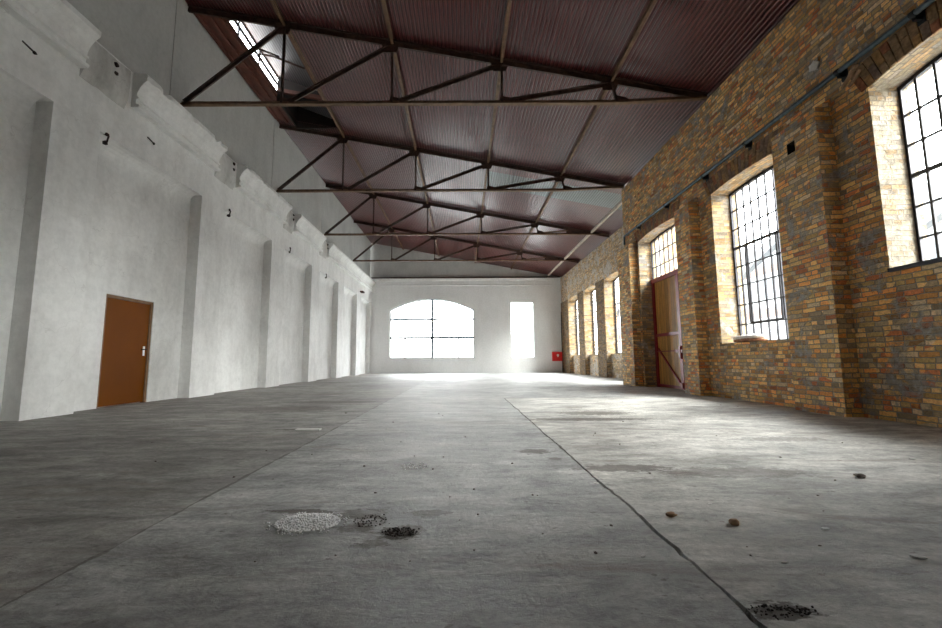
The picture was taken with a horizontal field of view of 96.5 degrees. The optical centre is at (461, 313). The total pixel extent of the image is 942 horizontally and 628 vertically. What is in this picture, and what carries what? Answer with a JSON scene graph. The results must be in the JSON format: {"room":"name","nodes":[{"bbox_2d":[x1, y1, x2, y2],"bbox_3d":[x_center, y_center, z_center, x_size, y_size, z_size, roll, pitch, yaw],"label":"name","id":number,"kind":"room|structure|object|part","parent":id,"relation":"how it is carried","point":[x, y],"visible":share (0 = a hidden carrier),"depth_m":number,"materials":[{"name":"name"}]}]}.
{"room":"warehouse","nodes":[
{"label":"warehouse","id":0,"kind":"room"},
{"bbox_2d":[0,7,371,420],"bbox_3d":[-7.280,-0.999,14.203,0.650,7.020,36.000,0,-6,0],"label":"wall","id":1,"kind":"structure","parent":0,"point":[229,314],"depth_m":9.05,"materials":[{"name":"white paint"}]},
{"bbox_2d":[0,68,45,118],"bbox_3d":[-7.119,-3.604,5.494,0.300,0.420,3.090,0,-6,0],"label":"trim","id":2,"kind":"structure","parent":1,"relation":"attached to","point":[16,96],"depth_m":6.76,"materials":[{"name":"white paint"}]},
{"bbox_2d":[22,40,36,54],"bbox_3d":[-6.971,-4.282,6.765,0.054,0.091,0.231,0,-6,0],"label":"wall anchor","id":3,"kind":"object","parent":1,"relation":"attached to","point":[31,49],"visible":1,"depth_m":6.79,"materials":[{"name":"metal"}]},
{"bbox_2d":[0,0,101,67],"bbox_3d":[-6.882,-5.048,6.189,0.475,0.784,3.070,0,-6,0],"label":"trim","id":4,"kind":"structure","parent":1,"relation":"attached to","point":[58,23],"depth_m":7.10,"materials":[{"name":"white paint"}]},
{"bbox_2d":[79,41,130,108],"bbox_3d":[-6.997,-4.755,8.214,0.258,0.950,1.020,0,-6,0],"label":"trim","id":5,"kind":"structure","parent":1,"relation":"attached to","point":[100,74],"depth_m":8.17,"materials":[{"name":"paint"}]},
{"bbox_2d":[102,132,109,144],"bbox_3d":[-6.966,-3.430,8.223,0.092,0.267,0.090,0,-6,0],"label":"wall anchor","id":6,"kind":"object","parent":1,"relation":"attached to","point":[105,142],"visible":1,"depth_m":8.21,"materials":[{"name":"metal"}]},
{"bbox_2d":[96,294,152,407],"bbox_3d":[-7.267,0.803,9.106,0.157,2.305,1.320,0,-6,0],"label":"door","id":7,"kind":"structure","parent":1,"relation":"in","point":[123,375],"depth_m":9.06,"materials":[{"name":"brown paint"}]},
{"bbox_2d":[98,131,197,207],"bbox_3d":[-7.117,-3.145,9.598,0.300,0.420,3.070,0,-6,0],"label":"trim","id":8,"kind":"structure","parent":1,"relation":"attached to","point":[114,154],"depth_m":9.43,"materials":[{"name":"white paint"}]},
{"bbox_2d":[131,73,227,170],"bbox_3d":[-6.880,-4.578,10.387,0.472,0.783,3.020,0,-6,0],"label":"trim","id":9,"kind":"structure","parent":1,"relation":"attached to","point":[163,111],"depth_m":9.93,"materials":[{"name":"white paint"}]},
{"bbox_2d":[214,153,235,189],"bbox_3d":[-6.994,-4.292,12.348,0.245,0.950,0.940,0,-6,0],"label":"trim","id":10,"kind":"structure","parent":1,"relation":"attached to","point":[227,176],"depth_m":12.34,"materials":[{"name":"paint"}]},
{"bbox_2d":[224,211,269,249],"bbox_3d":[-7.114,-2.674,13.812,0.300,0.420,2.970,0,-6,0],"label":"trim","id":11,"kind":"structure","parent":1,"relation":"attached to","point":[232,224],"depth_m":13.83,"materials":[{"name":"white paint"}]},
{"bbox_2d":[236,164,291,223],"bbox_3d":[-6.878,-4.093,14.710,0.472,0.784,3.480,0,-6,0],"label":"trim","id":12,"kind":"structure","parent":1,"relation":"attached to","point":[248,182],"depth_m":14.26,"materials":[{"name":"white paint"}]},
{"bbox_2d":[283,211,293,233],"bbox_3d":[-6.997,-3.791,16.830,0.251,0.950,0.800,0,-6,0],"label":"trim","id":13,"kind":"structure","parent":1,"relation":"attached to","point":[289,227],"depth_m":16.87,"materials":[{"name":"paint"}]},
{"bbox_2d":[284,249,309,272],"bbox_3d":[-7.112,-2.212,17.941,0.300,0.420,2.900,0,-6,0],"label":"trim","id":14,"kind":"structure","parent":1,"relation":"attached to","point":[290,259],"depth_m":18.08,"materials":[{"name":"white paint"}]},
{"bbox_2d":[293,214,326,251],"bbox_3d":[-6.874,-3.615,18.994,0.474,0.784,3.220,0,-6,0],"label":"trim","id":15,"kind":"structure","parent":1,"relation":"attached to","point":[303,228],"depth_m":18.59,"materials":[{"name":"white paint"}]},
{"bbox_2d":[319,241,327,258],"bbox_3d":[-6.992,-3.320,21.039,0.266,0.950,0.910,0,-6,0],"label":"trim","id":16,"kind":"structure","parent":1,"relation":"attached to","point":[323,254],"depth_m":21.07,"materials":[{"name":"paint"}]},
{"bbox_2d":[320,271,336,288],"bbox_3d":[-7.109,-1.748,22.085,0.300,0.420,3.000,0,-6,0],"label":"trim","id":17,"kind":"structure","parent":1,"relation":"attached to","point":[328,281],"depth_m":22.34,"materials":[{"name":"white paint"}]},
{"bbox_2d":[344,286,355,299],"bbox_3d":[-7.107,-1.278,26.284,0.300,0.420,3.010,0,-6,0],"label":"trim","id":18,"kind":"structure","parent":1,"relation":"attached to","point":[348,293],"depth_m":26.61,"materials":[{"name":"white paint"}]},
{"bbox_2d":[327,243,375,291],"bbox_3d":[-6.869,-2.714,27.039,0.475,0.785,10.830,0,-6,0],"label":"trim","id":19,"kind":"structure","parent":1,"relation":"attached to","point":[334,253],"depth_m":25.18,"materials":[{"name":"white paint"}]},
{"bbox_2d":[361,297,369,306],"bbox_3d":[-7.104,-0.812,30.448,0.300,0.420,2.930,0,-6,0],"label":"trim","id":20,"kind":"structure","parent":1,"relation":"attached to","point":[364,302],"depth_m":30.75,"materials":[{"name":"white paint"}]},
{"bbox_2d":[67,0,370,276],"bbox_3d":[-7.326,-6.057,14.770,0.412,3.160,36.000,0,-6,0],"label":"wall","id":21,"kind":"structure","parent":0,"point":[161,40],"depth_m":11.97,"materials":[{"name":"grey paint"}]},
{"bbox_2d":[193,13,291,122],"bbox_3d":[-6.710,-7.635,13.547,0.840,0.258,4.980,0,-6,0],"label":"trim","id":22,"kind":"structure","parent":21,"relation":"attached to","point":[222,33],"depth_m":12.74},
{"bbox_2d":[180,4,707,106],"bbox_3d":[-0.455,-6.684,10.811,13.348,2.769,0.150,0,-6,0],"label":"roof truss","id":23,"kind":"object","parent":21,"relation":"attached to","point":[604,82],"visible":1,"depth_m":10.71,"materials":[{"name":"brown metal"}]},
{"bbox_3d":[-4.639,-7.366,10.889,0.460,0.240,0.024,0,-6,0],"label":"gusset plate","id":24,"kind":"part","parent":23,"relation":"part of","materials":[{"name":"brown metal"}]},
{"bbox_3d":[-4.583,-6.390,10.780,0.055,2.106,0.070,0,-6,0],"label":"post","id":25,"kind":"part","parent":23,"relation":"part of","materials":[{"name":"brown metal"}]},
{"bbox_2d":[270,0,403,249],"bbox_3d":[-4.587,-7.068,14.931,0.080,0.115,36.100,0,-6,0],"label":"roof beam","id":26,"kind":"structure","parent":23,"relation":"on","point":[273,2],"depth_m":13.63,"materials":[{"name":"beige metal"}]},
{"bbox_3d":[-1.836,-6.852,10.830,0.460,0.240,0.024,0,-6,0],"label":"gusset plate","id":27,"kind":"part","parent":23,"relation":"part of","materials":[{"name":"brown metal"}]},
{"bbox_3d":[-1.782,-6.140,10.751,0.055,1.574,0.070,0,-6,0],"label":"post","id":28,"kind":"part","parent":23,"relation":"part of","materials":[{"name":"brown metal"}]},
{"bbox_2d":[381,0,439,256],"bbox_3d":[-1.784,-6.553,14.872,0.080,0.115,36.100,0,-6,0],"label":"roof beam","id":29,"kind":"structure","parent":23,"relation":"on","point":[384,5],"depth_m":12.62,"materials":[{"name":"beige metal"}]},
{"bbox_3d":[0.967,-6.338,10.771,0.460,0.240,0.024,0,-6,0],"label":"gusset plate","id":30,"kind":"part","parent":23,"relation":"part of","materials":[{"name":"brown metal"}]},
{"bbox_3d":[1.019,-5.890,10.721,0.055,1.042,0.070,0,-6,0],"label":"post","id":31,"kind":"part","parent":23,"relation":"part of","materials":[{"name":"brown metal"}]},
{"bbox_3d":[3.770,-5.824,10.712,0.460,0.240,0.024,0,-6,0],"label":"gusset plate","id":32,"kind":"part","parent":23,"relation":"part of","materials":[{"name":"brown metal"}]},
{"bbox_3d":[3.881,-5.641,10.691,0.174,0.522,0.070,0,-6,0],"label":"post","id":33,"kind":"part","parent":23,"relation":"part of","materials":[{"name":"brown metal"}]},
{"bbox_3d":[4.101,-5.478,10.673,0.480,0.180,0.024,0,-6,0],"label":"gusset plate","id":34,"kind":"part","parent":23,"relation":"part of","materials":[{"name":"brown metal"}]},
{"bbox_2d":[276,123,623,192],"bbox_3d":[-0.452,-6.072,16.276,13.348,2.769,0.150,0,-6,0],"label":"roof truss","id":35,"kind":"object","parent":21,"relation":"attached to","point":[412,152],"visible":1,"depth_m":16.16,"materials":[{"name":"brown metal"}]},
{"bbox_3d":[-4.580,-5.778,16.246,0.055,2.106,0.070,0,-6,0],"label":"post","id":36,"kind":"part","parent":35,"relation":"part of","materials":[{"name":"brown metal"}]},
{"bbox_3d":[-1.779,-5.528,16.216,0.055,1.574,0.070,0,-6,0],"label":"post","id":37,"kind":"part","parent":35,"relation":"part of","materials":[{"name":"brown metal"}]},
{"bbox_3d":[1.022,-5.279,16.187,0.055,1.042,0.070,0,-6,0],"label":"post","id":38,"kind":"part","parent":35,"relation":"part of","materials":[{"name":"brown metal"}]},
{"bbox_3d":[3.773,-5.212,16.178,0.460,0.240,0.024,0,-6,0],"label":"gusset plate","id":39,"kind":"part","parent":35,"relation":"part of","materials":[{"name":"brown metal"}]},
{"bbox_2d":[353,220,578,262],"bbox_3d":[0.245,-4.734,27.497,14.728,2.940,0.150,0,-6,0],"label":"roof truss","id":40,"kind":"object","parent":21,"relation":"attached to","point":[547,257],"visible":0.97,"depth_m":27.39,"materials":[{"name":"brown metal"}]},
{"bbox_2d":[324,184,609,237],"bbox_3d":[0.242,-5.368,21.832,14.728,2.940,0.150,0,-6,0],"label":"roof truss","id":41,"kind":"object","parent":21,"relation":"attached to","point":[569,231],"visible":1,"depth_m":21.72,"materials":[{"name":"brown metal"}]},
{"bbox_3d":[-4.577,-5.155,21.811,0.055,2.106,0.070,0,-6,0],"label":"post","id":42,"kind":"part","parent":41,"relation":"part of","materials":[{"name":"brown metal"}]},
{"bbox_3d":[6.498,-4.189,21.697,2.200,0.357,0.040,0,-6,0],"label":"plate","id":43,"kind":"part","parent":41,"relation":"part of","materials":[{"name":"brown metal"}]},
{"bbox_2d":[547,200,621,275],"bbox_3d":[6.700,-3.905,24.512,0.100,0.115,16.340,0,-6,0],"label":"beam","id":44,"kind":"structure","parent":41,"relation":"on","point":[619,204],"depth_m":21.45,"materials":[{"name":"tan steel"}]},
{"bbox_2d":[370,243,560,277],"bbox_3d":[0.428,-4.186,32.985,15.900,3.021,0.270,0,-6,0],"label":"wall","id":45,"kind":"structure","parent":0,"point":[377,251],"depth_m":32.78,"materials":[{"name":"grey paint"}]},
{"bbox_2d":[370,278,561,372],"bbox_3d":[0.455,0.858,32.330,16.100,7.280,0.450,0,-6,0],"label":"wall","id":46,"kind":"structure","parent":0,"point":[491,305],"depth_m":32.07,"materials":[{"name":"paint"}]},
{"bbox_2d":[390,299,473,357],"bbox_3d":[-2.279,1.118,32.277,6.466,4.540,0.080,0,-6,0],"label":"window","id":47,"kind":"structure","parent":46,"relation":"in","point":[432,318],"depth_m":32.19,"materials":[{"name":"grey metal"}]},
{"bbox_2d":[373,278,554,285],"bbox_3d":[0.042,-2.489,32.428,14.290,0.600,0.100,0,-6,0],"label":"trim","id":48,"kind":"structure","parent":46,"relation":"attached to","point":[381,281],"depth_m":32.43,"materials":[{"name":"paint"}]},
{"bbox_2d":[370,276,559,278],"bbox_3d":[0.240,-2.817,32.590,14.690,0.075,0.190,0,-6,0],"label":"trim","id":49,"kind":"structure","parent":46,"relation":"on","point":[556,276],"depth_m":32.50,"materials":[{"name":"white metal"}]},
{"bbox_2d":[511,302,533,357],"bbox_3d":[4.631,1.216,32.262,1.750,4.270,0.050,0,-6,0],"label":"window","id":50,"kind":"structure","parent":46,"relation":"in","point":[511,302],"depth_m":32.17,"materials":[{"name":"white paint"}]},
{"bbox_2d":[552,352,561,360],"bbox_3d":[7.207,3.210,31.718,0.720,0.680,0.229,0,-6,0],"label":"cabinet","id":51,"kind":"object","parent":46,"relation":"attached to","point":[556,356],"visible":1,"depth_m":31.61,"materials":[{"name":"red metal"}]},
{"bbox_2d":[0,372,941,627],"bbox_3d":[0.363,2.508,14.108,16.500,0.050,36.600,0,-6,0],"label":"floor","id":52,"kind":"structure","parent":0,"point":[96,532],"depth_m":2.57,"materials":[{"name":"concrete"}]},
{"bbox_2d":[263,511,349,535],"bbox_3d":[-0.878,1.162,2.364,0.471,0.032,0.352,0,-6,-6],"label":"gravel pile","id":53,"kind":"object","parent":52,"relation":"on","point":[317,518],"visible":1,"depth_m":2.33,"materials":[{"name":"grey gravel"}]},
{"bbox_2d":[295,428,321,430],"bbox_3d":[-2.037,1.533,5.575,0.320,0.014,0.110,0,-6,-2],"label":"board","id":54,"kind":"object","parent":52,"relation":"on","point":[297,429],"visible":1,"depth_m":5.53,"materials":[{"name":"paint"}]},
{"bbox_2d":[353,514,389,526],"bbox_3d":[-0.504,1.171,2.390,0.209,0.013,0.179,3,-7,-28],"label":"crumbs","id":55,"kind":"object","parent":52,"relation":"on","point":[375,514],"visible":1,"depth_m":2.38,"materials":[{"name":"stone"}]},
{"bbox_2d":[382,526,419,536],"bbox_3d":[-0.329,1.149,2.228,0.181,0.019,0.128,-2,-7,15],"label":"crumbs","id":56,"kind":"object","parent":52,"relation":"on","point":[405,528],"visible":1,"depth_m":2.22,"materials":[{"name":"stone"}]},
{"bbox_2d":[401,463,427,469],"bbox_3d":[-0.414,1.308,3.619,0.230,0.018,0.196,2,-7,-17],"label":"gravel patch","id":57,"kind":"object","parent":52,"relation":"on","point":[414,466],"visible":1,"depth_m":3.60,"materials":[{"name":"grey gravel"}]},
{"bbox_2d":[561,320,562,371],"bbox_3d":[7.604,2.111,31.899,0.065,4.580,0.050,0,-6,0],"label":"pipe","id":58,"kind":"object","parent":52,"relation":"on","point":[561,320],"visible":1,"depth_m":31.90,"materials":[{"name":"black metal"}]},
{"bbox_2d":[666,511,676,516],"bbox_3d":[1.210,1.158,2.431,0.070,0.030,0.039,0,-6,0],"label":"crumb","id":59,"kind":"object","parent":52,"relation":"on","point":[670,514],"visible":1,"depth_m":2.42,"materials":[{"name":"brick"}]},
{"bbox_2d":[729,518,738,525],"bbox_3d":[1.493,1.141,2.302,0.047,0.037,0.056,-3,-7,22],"label":"crumb","id":60,"kind":"object","parent":52,"relation":"on","point":[732,521],"visible":1,"depth_m":2.29,"materials":[{"name":"brick"}]},
{"bbox_2d":[748,604,818,619],"bbox_3d":[1.161,1.063,1.504,0.246,0.015,0.095,0,-6,0],"label":"crumbs","id":61,"kind":"object","parent":52,"relation":"on","point":[762,605],"visible":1,"depth_m":1.51,"materials":[{"name":"stone"}]},
{"bbox_2d":[853,473,865,477],"bbox_3d":[3.033,1.233,3.204,0.074,0.036,0.064,-7,-9,44],"label":"crumb","id":62,"kind":"object","parent":52,"relation":"on","point":[859,475],"visible":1,"depth_m":3.19,"materials":[{"name":"grey stone"}]},
{"bbox_2d":[908,554,927,558],"bbox_3d":[2.073,1.102,1.909,0.064,0.014,0.036,-3,-7,23],"label":"flake","id":63,"kind":"object","parent":52,"relation":"on","point":[910,555],"visible":1,"depth_m":1.90,"materials":[{"name":"grey concrete"}]},
{"bbox_2d":[185,0,799,276],"bbox_3d":[0.383,-6.229,14.855,16.072,3.082,36.860,0,-6,0],"label":"ceiling","id":64,"kind":"structure","parent":0,"point":[696,45],"depth_m":12.34,"materials":[{"name":"brown metal"}]},
{"bbox_2d":[222,18,336,128],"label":"window","id":65,"kind":"structure","parent":64,"relation":"attached to","point":[297,79],"depth_m":13.86,"materials":[{"name":"glass"}]},
{"bbox_3d":[-5.562,-7.840,12.682,1.464,0.518,0.704,0,-6,0],"label":"opener rod","id":66,"kind":"part","parent":65,"relation":"part of","materials":[{"name":"brown metal"}]},
{"bbox_2d":[474,0,511,262],"bbox_3d":[1.018,-6.040,14.813,0.080,0.115,36.100,0,-6,0],"label":"beam","id":67,"kind":"structure","parent":64,"relation":"attached to","point":[508,6],"depth_m":12.04,"materials":[{"name":"beige metal"}]},
{"bbox_2d":[511,0,656,269],"bbox_3d":[3.821,-5.526,14.754,0.080,0.115,36.100,0,-6,0],"label":"beam","id":68,"kind":"structure","parent":64,"relation":"attached to","point":[651,3],"depth_m":11.26,"materials":[{"name":"beige metal"}]},
{"bbox_2d":[560,226,677,378],"bbox_3d":[7.960,-0.090,24.029,0.620,7.240,16.250,0,-6,0],"label":"wall","id":69,"kind":"structure","parent":0,"point":[601,263],"depth_m":23.82,"materials":[{"name":"brick"}]},
{"bbox_2d":[561,299,570,372],"bbox_3d":[7.644,1.682,30.945,0.050,5.260,2.070,0,-6,0],"label":"trim","id":70,"kind":"structure","parent":69,"relation":"attached to","point":[564,305],"depth_m":30.84,"materials":[{"name":"brick"}]},
{"bbox_2d":[575,299,578,354],"bbox_3d":[8.184,0.810,28.708,0.050,4.050,2.560,0,-6,0],"label":"window","id":71,"kind":"structure","parent":69,"relation":"in","point":[576,299],"depth_m":29.78,"materials":[{"name":"metal"}]},
{"bbox_2d":[577,291,585,374],"bbox_3d":[7.641,1.213,26.752,0.050,5.260,1.230,0,-6,0],"label":"trim","id":72,"kind":"structure","parent":69,"relation":"attached to","point":[581,325],"depth_m":26.69,"materials":[{"name":"brick"}]},
{"bbox_2d":[591,289,596,354],"bbox_3d":[8.182,0.393,24.982,0.050,4.050,2.460,0,-6,0],"label":"window","id":73,"kind":"structure","parent":69,"relation":"in","point":[594,312],"depth_m":26.03,"materials":[{"name":"metal"}]},
{"bbox_2d":[595,279,607,377],"bbox_3d":[7.639,0.793,23.000,0.050,5.260,1.380,0,-6,0],"label":"trim","id":74,"kind":"structure","parent":69,"relation":"attached to","point":[599,286],"depth_m":22.90,"materials":[{"name":"brick"}]},
{"bbox_2d":[613,277,620,352],"bbox_3d":[8.180,-0.038,21.131,0.050,4.050,2.510,0,-6,0],"label":"window","id":75,"kind":"structure","parent":69,"relation":"in","point":[615,279],"depth_m":22.17,"materials":[{"name":"metal"}]},
{"bbox_2d":[656,239,661,276],"bbox_3d":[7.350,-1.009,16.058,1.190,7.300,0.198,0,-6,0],"label":"window","id":76,"kind":"structure","parent":0,"point":[657,245],"depth_m":16.08,"materials":[{"name":"white glass"}]},
{"bbox_2d":[617,0,941,427],"bbox_3d":[6.404,-2.193,6.153,0.890,7.460,19.750,0,-6,0],"label":"wall","id":77,"kind":"structure","parent":0,"point":[865,339],"depth_m":7.24,"materials":[{"name":"brick"}]},
{"bbox_2d":[634,200,679,242],"bbox_3d":[6.232,-2.922,13.566,0.046,0.479,3.221,0,-6,0],"label":"trim","id":78,"kind":"structure","parent":77,"relation":"attached to","point":[664,215],"depth_m":13.39,"materials":[{"name":"brick"}]},
{"bbox_2d":[650,225,676,278],"bbox_3d":[6.690,-2.011,13.453,0.050,1.520,2.665,0,-6,0],"label":"window","id":79,"kind":"structure","parent":77,"relation":"in","point":[673,226],"depth_m":13.95,"materials":[{"name":"glass"}]},
{"bbox_2d":[651,269,684,389],"bbox_3d":[6.678,0.493,13.173,0.170,3.680,2.710,0,-6,0],"label":"door","id":80,"kind":"structure","parent":77,"relation":"in","point":[665,288],"depth_m":13.60,"materials":[{"name":"red paint"}]},
{"bbox_3d":[6.676,0.649,13.578,0.045,0.100,1.580,0,-6,0],"label":"rail","id":81,"kind":"part","parent":80,"relation":"part of","materials":[{"name":"red paint"}]},
{"bbox_3d":[6.685,2.309,13.392,0.045,0.080,1.580,0,-6,0],"label":"rail","id":82,"kind":"part","parent":80,"relation":"part of","materials":[{"name":"red paint"}]},
{"bbox_2d":[703,125,783,195],"bbox_3d":[6.230,-3.326,9.460,0.046,0.449,2.714,0,-6,0],"label":"trim","id":83,"kind":"structure","parent":77,"relation":"attached to","point":[763,147],"depth_m":9.32,"materials":[{"name":"brick"}]},
{"bbox_2d":[733,334,768,342],"bbox_3d":[6.543,0.555,9.569,0.432,0.197,0.930,0,-6,0],"label":"window sill","id":84,"kind":"structure","parent":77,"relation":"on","point":[750,337],"depth_m":9.32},
{"bbox_2d":[729,165,788,340],"bbox_3d":[6.711,-1.271,9.230,0.055,3.790,2.215,0,-6,0],"label":"window","id":85,"kind":"structure","parent":77,"relation":"in","point":[776,234],"depth_m":9.50,"materials":[{"name":"metal"}]},
{"bbox_2d":[623,0,935,244],"bbox_3d":[6.149,-3.883,6.236,0.182,0.420,19.338,0,-6,0],"label":"pipe","id":86,"kind":"object","parent":77,"relation":"attached to","point":[918,15],"visible":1,"depth_m":7.06,"materials":[{"name":"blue metal"}]},
{"bbox_2d":[808,57,819,71],"bbox_3d":[6.183,-4.369,7.375,0.145,0.200,0.210,0,-6,0],"label":"fitting","id":87,"kind":"object","parent":77,"relation":"attached to","point":[815,64],"visible":1,"depth_m":7.34,"materials":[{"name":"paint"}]},
{"bbox_2d":[841,64,861,88],"bbox_3d":[6.170,-3.735,6.656,0.092,0.189,0.456,-3,-7,21],"label":"brick","id":88,"kind":"object","parent":77,"relation":"attached to","point":[855,66],"visible":1,"depth_m":6.61,"materials":[{"name":"brick"}]},
{"bbox_2d":[851,0,941,91],"bbox_3d":[6.227,-3.853,5.343,0.046,0.538,2.813,0,-6,0],"label":"trim","id":89,"kind":"structure","parent":77,"relation":"attached to","point":[893,50],"depth_m":5.97,"materials":[{"name":"brick"}]},
{"bbox_2d":[887,257,941,271],"bbox_3d":[6.441,-0.759,5.007,0.490,0.055,2.230,0,-6,0],"label":"trim","id":90,"kind":"structure","parent":77,"relation":"attached to","point":[939,259],"depth_m":5.74,"materials":[{"name":"metal"}]},
{"bbox_2d":[897,53,941,260],"bbox_3d":[6.708,-2.245,5.163,0.050,2.980,2.323,0,-6,0],"label":"window","id":91,"kind":"structure","parent":77,"relation":"in","point":[933,63],"depth_m":6.13,"materials":[{"name":"metal"}]},
{"label":"outside","id":92,"kind":"structure","parent":0,"visible":0},
{"bbox_3d":[15.024,4.624,29.661,150.000,0.250,180.000,0,-6,0],"label":"ground","id":93,"kind":"structure","parent":92,"visible":0},
{"bbox_2d":[616,177,941,352],"bbox_3d":[45.235,-3.010,60.685,13.500,21.510,116.000,0,-6,0],"label":"neighbouring building","id":94,"kind":"structure","parent":93,"relation":"on","point":[936,184],"depth_m":56.36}
]}

